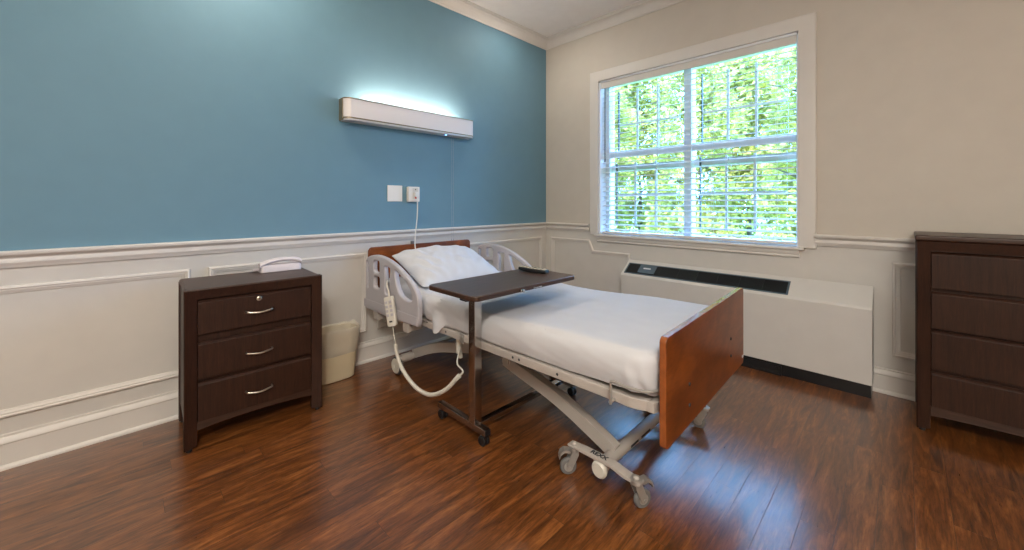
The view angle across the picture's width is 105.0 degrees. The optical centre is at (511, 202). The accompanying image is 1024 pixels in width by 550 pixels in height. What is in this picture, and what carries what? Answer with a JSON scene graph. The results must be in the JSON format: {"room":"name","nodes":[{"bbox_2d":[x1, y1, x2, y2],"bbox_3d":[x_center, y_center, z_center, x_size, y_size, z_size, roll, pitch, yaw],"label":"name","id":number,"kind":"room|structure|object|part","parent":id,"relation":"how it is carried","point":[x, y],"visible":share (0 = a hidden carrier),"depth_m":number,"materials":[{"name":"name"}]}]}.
{"room":"care facility","nodes":[
{"label":"care facility","id":0,"kind":"room"},
{"bbox_2d":[0,0,545,434],"bbox_3d":[-1.726,-0.310,2.397,6.149,2.960,0.200,0,0,-45],"label":"wall","id":1,"kind":"structure","parent":0,"point":[123,122],"depth_m":2.25,"materials":[{"name":"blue paint"}]},
{"bbox_2d":[0,269,189,418],"bbox_3d":[-2.416,0.657,1.553,1.780,0.582,0.018,0,0,-45],"label":"trim","id":2,"kind":"structure","parent":1,"relation":"attached to","point":[185,273],"depth_m":1.91,"materials":[{"name":"white paint"}]},
{"bbox_2d":[0,326,451,471],"bbox_3d":[-1.644,1.095,2.315,5.749,0.150,0.030,0,0,-45],"label":"baseboard","id":3,"kind":"structure","parent":1,"relation":"attached to","point":[21,447],"depth_m":1.95,"materials":[{"name":"white paint"}]},
{"bbox_2d":[208,253,366,332],"bbox_3d":[-1.399,0.657,2.570,0.932,0.582,0.018,0,0,-45],"label":"trim","id":4,"kind":"structure","parent":1,"relation":"attached to","point":[212,271],"depth_m":2.71,"materials":[{"name":"white paint"}]},
{"bbox_2d":[0,222,589,268],"bbox_3d":[-1.450,0.250,2.121,5.749,0.076,0.579,0,0,-45],"label":"trim","id":5,"kind":"structure","parent":1,"relation":"attached to","point":[53,256],"depth_m":2.29,"materials":[{"name":"white paint"}]},
{"bbox_2d":[387,185,401,200],"bbox_3d":[-0.912,-0.074,3.063,0.126,0.125,0.007,0,0,-45],"label":"blank wall plate","id":6,"kind":"object","parent":1,"relation":"attached to","point":[394,192],"visible":1,"depth_m":3.06,"materials":[{"name":"white plastic"}]},
{"bbox_2d":[339,97,472,239],"bbox_3d":[-0.770,-0.203,3.131,1.155,1.055,0.111,0,0,-45],"label":"wall lamp","id":7,"kind":"object","parent":1,"relation":"attached to","point":[352,110],"visible":1,"depth_m":3.01,"materials":[{"name":"white plastic"}]},
{"bbox_3d":[-0.770,-0.654,3.131,1.155,0.152,0.110,0,0,-45],"label":"metal trim","id":8,"kind":"part","parent":7,"relation":"part of","materials":[{"name":"white metal"}]},
{"bbox_3d":[-0.507,-0.128,3.403,0.008,0.905,0.008,0,0,-45],"label":"pull cord","id":9,"kind":"part","parent":7,"relation":"part of","materials":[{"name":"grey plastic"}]},
{"bbox_2d":[407,187,419,248],"bbox_3d":[-0.751,0.129,3.111,0.106,0.518,0.167,0,0,-45],"label":"station","id":10,"kind":"object","parent":1,"relation":"attached to","point":[413,193],"visible":0.95,"depth_m":3.13,"materials":[{"name":"beige plastic"}]},
{"bbox_3d":[-0.751,0.166,3.082,0.026,0.445,0.136,0,0,-12],"label":"cord","id":11,"kind":"part","parent":10,"relation":"part of","materials":[{"name":"white plastic"}]},
{"bbox_2d":[377,237,541,328],"bbox_3d":[-0.343,0.657,3.625,1.889,0.582,0.018,0,0,-45],"label":"trim","id":12,"kind":"structure","parent":1,"relation":"attached to","point":[380,324],"depth_m":3.90,"materials":[{"name":"white paint"}]},
{"bbox_2d":[429,0,685,49],"bbox_3d":[0.260,-1.741,0.411,5.749,0.098,5.415,0,0,-45],"label":"trim","id":13,"kind":"structure","parent":1,"relation":"attached to","point":[469,9],"depth_m":3.75,"materials":[{"name":"white paint"}]},
{"bbox_2d":[0,338,1023,549],"bbox_3d":[0.260,1.230,0.411,6.149,0.120,5.815,0,0,-45],"label":"floor","id":14,"kind":"structure","parent":0,"point":[777,462],"depth_m":1.65,"materials":[{"name":"brown wood"}]},
{"bbox_2d":[178,267,321,452],"bbox_3d":[-1.431,0.789,2.170,0.606,0.762,0.416,0,0,-43],"label":"nightstand","id":15,"kind":"object","parent":14,"relation":"on","point":[248,341],"visible":0.97,"depth_m":2.02,"materials":[{"name":"brown wood"}]},
{"bbox_3d":[-1.761,0.790,2.112,0.045,0.736,0.050,0,0,-43],"label":"leg","id":16,"kind":"part","parent":15,"relation":"part of","materials":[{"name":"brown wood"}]},
{"bbox_3d":[-1.325,0.955,2.056,0.500,0.182,0.028,0,0,-43],"label":"drawer","id":17,"kind":"part","parent":15,"relation":"part of","materials":[{"name":"brown wood"}]},
{"bbox_3d":[-1.325,0.757,2.056,0.500,0.174,0.028,0,0,-43],"label":"drawer","id":18,"kind":"part","parent":15,"relation":"part of","materials":[{"name":"brown wood"}]},
{"bbox_3d":[-1.325,0.549,2.056,0.500,0.162,0.028,0,0,-43],"label":"drawer","id":19,"kind":"part","parent":15,"relation":"part of","materials":[{"name":"brown wood"}]},
{"bbox_3d":[-1.302,0.966,2.031,0.125,0.016,0.039,0,0,-43],"label":"handle","id":20,"kind":"part","parent":15,"relation":"part of","materials":[{"name":"silver metal"}]},
{"bbox_3d":[-1.302,0.767,2.031,0.125,0.016,0.039,0,0,-43],"label":"handle","id":21,"kind":"part","parent":15,"relation":"part of","materials":[{"name":"silver metal"}]},
{"bbox_3d":[-1.302,0.558,2.031,0.125,0.016,0.039,0,0,-43],"label":"handle","id":22,"kind":"part","parent":15,"relation":"part of","materials":[{"name":"silver metal"}]},
{"bbox_2d":[252,256,301,272],"bbox_3d":[-1.416,0.366,2.370,0.251,0.083,0.100,0,0,-43],"label":"telephone","id":23,"kind":"object","parent":15,"relation":"on","point":[268,266],"visible":1,"depth_m":2.35,"materials":[{"name":"plastic"}]},
{"bbox_2d":[322,319,359,384],"bbox_3d":[-1.182,0.995,2.624,0.319,0.350,0.204,0,0,-45],"label":"waste bin","id":24,"kind":"object","parent":14,"relation":"on","point":[340,341],"visible":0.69,"depth_m":2.58,"materials":[{"name":"beige plastic"}]},
{"bbox_2d":[429,269,576,446],"bbox_3d":[-0.016,0.790,2.180,0.877,0.760,0.506,0,0,-45],"label":"table","id":25,"kind":"object","parent":14,"relation":"on","point":[477,289],"visible":0.87,"depth_m":1.95,"materials":[{"name":"brown wood"}]},
{"bbox_3d":[-0.183,0.783,1.955,0.046,0.607,0.048,0,0,-45],"label":"post","id":26,"kind":"part","parent":25,"relation":"part of","materials":[{"name":"brown metal"}]},
{"bbox_2d":[518,266,548,273],"bbox_3d":[0.127,0.394,2.326,0.196,0.030,0.056,0,0,39],"label":"remote control","id":27,"kind":"object","parent":25,"relation":"on","point":[530,269],"visible":1,"depth_m":2.30,"materials":[{"name":"black plastic"}]},
{"bbox_2d":[364,239,742,507],"bbox_3d":[0.067,0.746,2.420,2.189,0.848,1.067,0,0,44],"label":"hospital bed","id":28,"kind":"object","parent":14,"relation":"on","point":[698,356],"visible":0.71,"depth_m":1.73,"materials":[{"name":"brown wood"}]},
{"bbox_3d":[-0.793,0.692,2.519,0.675,0.053,0.004,0,0,44],"label":"rail panel","id":29,"kind":"part","parent":28,"relation":"part of","materials":[{"name":"grey plastic"}]},
{"bbox_3d":[-0.772,0.542,2.524,0.671,0.387,0.034,0,0,44],"label":"rail","id":30,"kind":"part","parent":28,"relation":"part of","materials":[{"name":"grey plastic"}]},
{"bbox_3d":[-0.709,0.536,3.177,0.022,0.428,0.940,0,0,44],"label":"headboard","id":31,"kind":"part","parent":28,"relation":"part of","materials":[{"name":"brown wood"}]},
{"bbox_2d":[384,280,463,396],"bbox_3d":[-0.526,0.781,2.285,0.784,0.566,0.144,0,0,40],"label":"bed remote control","id":32,"kind":"object","parent":28,"relation":"hanging from","point":[389,302],"visible":0.98,"depth_m":2.35,"materials":[{"name":"beige plastic"}]},
{"bbox_3d":[-0.496,0.961,2.196,0.596,0.207,0.044,0,0,41],"label":"coiled cord","id":33,"kind":"part","parent":32,"relation":"part of","materials":[{"name":"beige plastic"}]},
{"bbox_3d":[-0.280,0.842,2.088,0.034,0.092,0.175,0,0,-12],"label":"cord","id":34,"kind":"part","parent":32,"relation":"part of","materials":[{"name":"beige plastic"}]},
{"bbox_3d":[-0.449,0.921,2.558,0.682,0.341,0.060,0,0,44],"label":"lift arm","id":35,"kind":"part","parent":28,"relation":"part of","materials":[{"name":"beige metal"}]},
{"bbox_2d":[392,245,498,286],"bbox_3d":[-0.453,0.423,2.874,0.693,0.214,0.445,0,0,-43],"label":"pillow","id":36,"kind":"object","parent":28,"relation":"on","point":[433,264],"visible":0.91,"depth_m":2.75,"materials":[{"name":"white fabric"}]},
{"bbox_3d":[0.065,0.621,2.422,2.084,0.165,0.880,0,0,44],"label":"mattress","id":37,"kind":"part","parent":28,"relation":"part of","materials":[{"name":"white fabric"}]},
{"bbox_2d":[456,339,462,357],"bbox_3d":[-0.295,0.816,2.210,0.028,0.112,0.040,0,0,44],"label":"plug","id":38,"kind":"object","parent":28,"relation":"attached to","point":[458,344],"depth_m":2.20,"materials":[{"name":"beige plastic"}]},
{"bbox_3d":[-0.057,0.542,3.257,0.671,0.387,0.034,0,0,44],"label":"rail","id":39,"kind":"part","parent":28,"relation":"part of","materials":[{"name":"grey plastic"}]},
{"bbox_3d":[0.327,0.719,2.167,1.390,0.038,0.939,0,0,44],"label":"deck frame","id":40,"kind":"part","parent":28,"relation":"part of","materials":[{"name":"beige metal"}]},
{"bbox_3d":[0.208,0.921,1.917,0.682,0.341,0.060,0,0,44],"label":"lift arm","id":41,"kind":"part","parent":28,"relation":"part of","materials":[{"name":"beige metal"}]},
{"bbox_2d":[425,283,708,395],"bbox_3d":[0.311,0.635,2.179,1.416,0.201,0.993,0,0,44],"label":"sheet","id":42,"kind":"object","parent":28,"relation":"on","point":[604,336],"visible":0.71,"depth_m":1.82,"materials":[{"name":"white fabric"}]},
{"bbox_3d":[0.373,1.066,1.602,0.333,0.068,0.040,0,0,44],"label":"leg plate","id":43,"kind":"part","parent":28,"relation":"part of","materials":[{"name":"beige metal"}]},
{"bbox_2d":[631,429,649,447],"bbox_3d":[0.592,1.077,1.804,0.002,0.010,0.190,0,0,44],"label":"print","id":44,"kind":"object","parent":28,"relation":"attached to","point":[645,433],"depth_m":1.81},
{"bbox_3d":[0.838,0.633,1.668,0.025,0.409,0.940,0,0,44],"label":"footboard","id":45,"kind":"part","parent":28,"relation":"part of","materials":[{"name":"brown wood"}]},
{"bbox_2d":[621,259,873,397],"bbox_3d":[1.609,0.845,2.978,0.163,0.651,1.659,0,0,-45],"label":"wall heater","id":46,"kind":"object","parent":14,"relation":"on","point":[818,332],"visible":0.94,"depth_m":2.63,"materials":[{"name":"beige metal"}]},
{"bbox_3d":[1.171,0.576,3.406,0.082,0.062,0.150,0,0,-45],"label":"control panel","id":47,"kind":"part","parent":46,"relation":"part of","materials":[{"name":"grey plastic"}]},
{"bbox_2d":[624,263,790,294],"bbox_3d":[1.463,0.581,3.113,0.106,0.079,1.215,0,0,-45],"label":"grille","id":48,"kind":"object","parent":46,"relation":"attached to","point":[716,279],"depth_m":3.03,"materials":[{"name":"black plastic"}]},
{"bbox_2d":[914,231,1023,436],"bbox_3d":[2.555,0.667,1.845,0.932,1.005,0.416,0,0,45],"label":"dresser","id":49,"kind":"object","parent":14,"relation":"on","point":[969,287],"visible":1,"depth_m":1.92,"materials":[{"name":"brown wood"}]},
{"bbox_3d":[2.376,0.681,2.284,0.045,0.953,0.050,0,0,45],"label":"leg","id":50,"kind":"part","parent":49,"relation":"part of","materials":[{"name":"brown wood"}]},
{"bbox_3d":[2.445,0.955,1.735,0.814,0.175,0.028,0,0,45],"label":"drawer","id":51,"kind":"part","parent":49,"relation":"part of","materials":[{"name":"brown wood"}]},
{"bbox_3d":[2.445,0.750,1.735,0.814,0.196,0.028,0,0,45],"label":"drawer","id":52,"kind":"part","parent":49,"relation":"part of","materials":[{"name":"brown wood"}]},
{"bbox_3d":[2.445,0.547,1.735,0.814,0.186,0.028,0,0,45],"label":"drawer","id":53,"kind":"part","parent":49,"relation":"part of","materials":[{"name":"brown wood"}]},
{"bbox_3d":[2.445,0.343,1.735,0.814,0.185,0.028,0,0,45],"label":"drawer","id":54,"kind":"part","parent":49,"relation":"part of","materials":[{"name":"brown wood"}]},
{"bbox_2d":[468,0,640,36],"bbox_3d":[0.260,-1.865,0.411,6.149,0.150,5.815,0,0,-45],"label":"ceiling","id":55,"kind":"structure","parent":0,"point":[547,18],"depth_m":3.66,"materials":[{"name":"paint"}]},
{"bbox_2d":[546,0,1023,373],"bbox_3d":[2.363,-0.310,2.515,0.200,2.960,5.415,0,0,-45],"label":"wall","id":56,"kind":"structure","parent":0,"point":[920,103],"depth_m":2.46,"materials":[{"name":"white paint"}]},
{"bbox_2d":[551,237,629,271],"bbox_3d":[0.759,0.659,3.964,0.018,0.578,0.933,0,0,-45],"label":"trim","id":57,"kind":"structure","parent":56,"relation":"attached to","point":[593,251],"depth_m":3.99,"materials":[{"name":"white paint"}]},
{"bbox_2d":[590,11,816,257],"bbox_3d":[1.485,-0.457,3.363,0.242,1.678,1.809,0,0,-45],"label":"window","id":58,"kind":"structure","parent":56,"relation":"in","point":[804,27],"depth_m":3.21,"materials":[{"name":"white paint"}]},
{"bbox_3d":[1.248,-0.083,3.675,0.032,0.857,0.850,0,0,-45],"label":"sash","id":59,"kind":"part","parent":58,"relation":"part of","materials":[{"name":"white plastic"}]},
{"bbox_3d":[1.276,-0.767,3.703,0.032,0.908,0.850,0,0,-45],"label":"sash","id":60,"kind":"part","parent":58,"relation":"part of","materials":[{"name":"white plastic"}]},
{"bbox_2d":[601,35,796,244],"bbox_3d":[1.460,-0.448,3.339,0.070,1.492,1.577,0,0,-45],"label":"window blind","id":61,"kind":"object","parent":58,"relation":"attached to","point":[790,40],"visible":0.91,"depth_m":3.19,"materials":[{"name":"white paint"}]},
{"bbox_3d":[1.466,0.288,3.344,0.050,0.020,1.569,0,0,-45],"label":"rail","id":62,"kind":"part","parent":61,"relation":"part of","materials":[{"name":"white paint"}]},
{"bbox_3d":[1.624,-0.428,3.186,0.056,1.436,0.002,0,0,-45],"label":"ladder cord","id":63,"kind":"part","parent":61,"relation":"part of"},
{"bbox_3d":[1.935,-0.428,2.874,0.056,1.436,0.002,0,0,-45],"label":"ladder cord","id":64,"kind":"part","parent":61,"relation":"part of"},
{"bbox_3d":[1.459,0.316,3.340,0.172,0.020,1.680,0,0,-45],"label":"sill","id":65,"kind":"part","parent":58,"relation":"part of","materials":[{"name":"white paint"}]},
{"bbox_3d":[1.809,-0.083,3.114,0.032,0.857,0.854,0,0,-45],"label":"sash","id":66,"kind":"part","parent":58,"relation":"part of","materials":[{"name":"white plastic"}]},
{"bbox_3d":[1.837,-0.767,3.142,0.032,0.908,0.854,0,0,-45],"label":"sash","id":67,"kind":"part","parent":58,"relation":"part of","materials":[{"name":"white plastic"}]},
{"bbox_2d":[814,234,914,251],"bbox_3d":[3.120,0.250,1.590,0.038,0.076,3.036,0,0,-45],"label":"trim","id":68,"kind":"structure","parent":56,"relation":"attached to","point":[883,243],"depth_m":2.47,"materials":[{"name":"white paint"}]},
{"bbox_2d":[872,366,914,400],"bbox_3d":[2.281,1.095,2.433,0.030,0.150,5.415,0,0,-45],"label":"baseboard","id":69,"kind":"structure","parent":56,"relation":"attached to","point":[891,382],"depth_m":2.39,"materials":[{"name":"white paint"}]},
{"bbox_2d":[892,262,914,360],"bbox_3d":[2.696,0.648,2.028,0.018,0.573,1.055,0,0,-45],"label":"trim","id":70,"kind":"structure","parent":56,"relation":"attached to","point":[896,267],"depth_m":2.38,"materials":[{"name":"white paint"}]},
{"label":"outside","id":71,"kind":"structure","parent":0,"visible":0},
{"bbox_2d":[614,222,788,239],"bbox_3d":[10.454,1.845,16.111,30.431,0.150,52.000,0,0,-45],"label":"ground","id":72,"kind":"structure","parent":71,"point":[769,228],"depth_m":24.87,"materials":[{"name":"green plant"}]},
{"bbox_2d":[614,87,643,231],"bbox_3d":[3.441,-1.436,14.976,3.178,6.574,3.181,0,0,-45],"label":"tree","id":73,"kind":"object","parent":72,"relation":"on","point":[622,101],"visible":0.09,"depth_m":14.61,"materials":[{"name":"green plant"}]},
{"bbox_2d":[614,74,682,232],"bbox_3d":[6.108,-2.519,18.786,4.536,8.961,4.560,0,0,-45],"label":"tree","id":74,"kind":"object","parent":72,"relation":"on","point":[648,116],"visible":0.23,"depth_m":18.06,"materials":[{"name":"green plant"}]},
{"bbox_2d":[644,59,752,238],"bbox_3d":[6.032,-1.584,12.980,3.216,6.920,3.269,0,0,-45],"label":"tree","id":75,"kind":"object","parent":72,"relation":"on","point":[669,102],"visible":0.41,"depth_m":12.55,"materials":[{"name":"green plant"}]},
{"bbox_2d":[696,47,795,238],"bbox_3d":[9.539,-2.446,15.667,4.710,8.774,4.558,0,0,-45],"label":"tree","id":76,"kind":"object","parent":72,"relation":"on","point":[748,88],"visible":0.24,"depth_m":14.76,"materials":[{"name":"green plant"}]},
{"bbox_2d":[747,46,795,240],"bbox_3d":[8.145,-1.411,10.400,3.140,6.396,3.228,0,0,-45],"label":"tree","id":77,"kind":"object","parent":72,"relation":"on","point":[789,54],"visible":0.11,"depth_m":10.62,"materials":[{"name":"green plant"}]}
]}

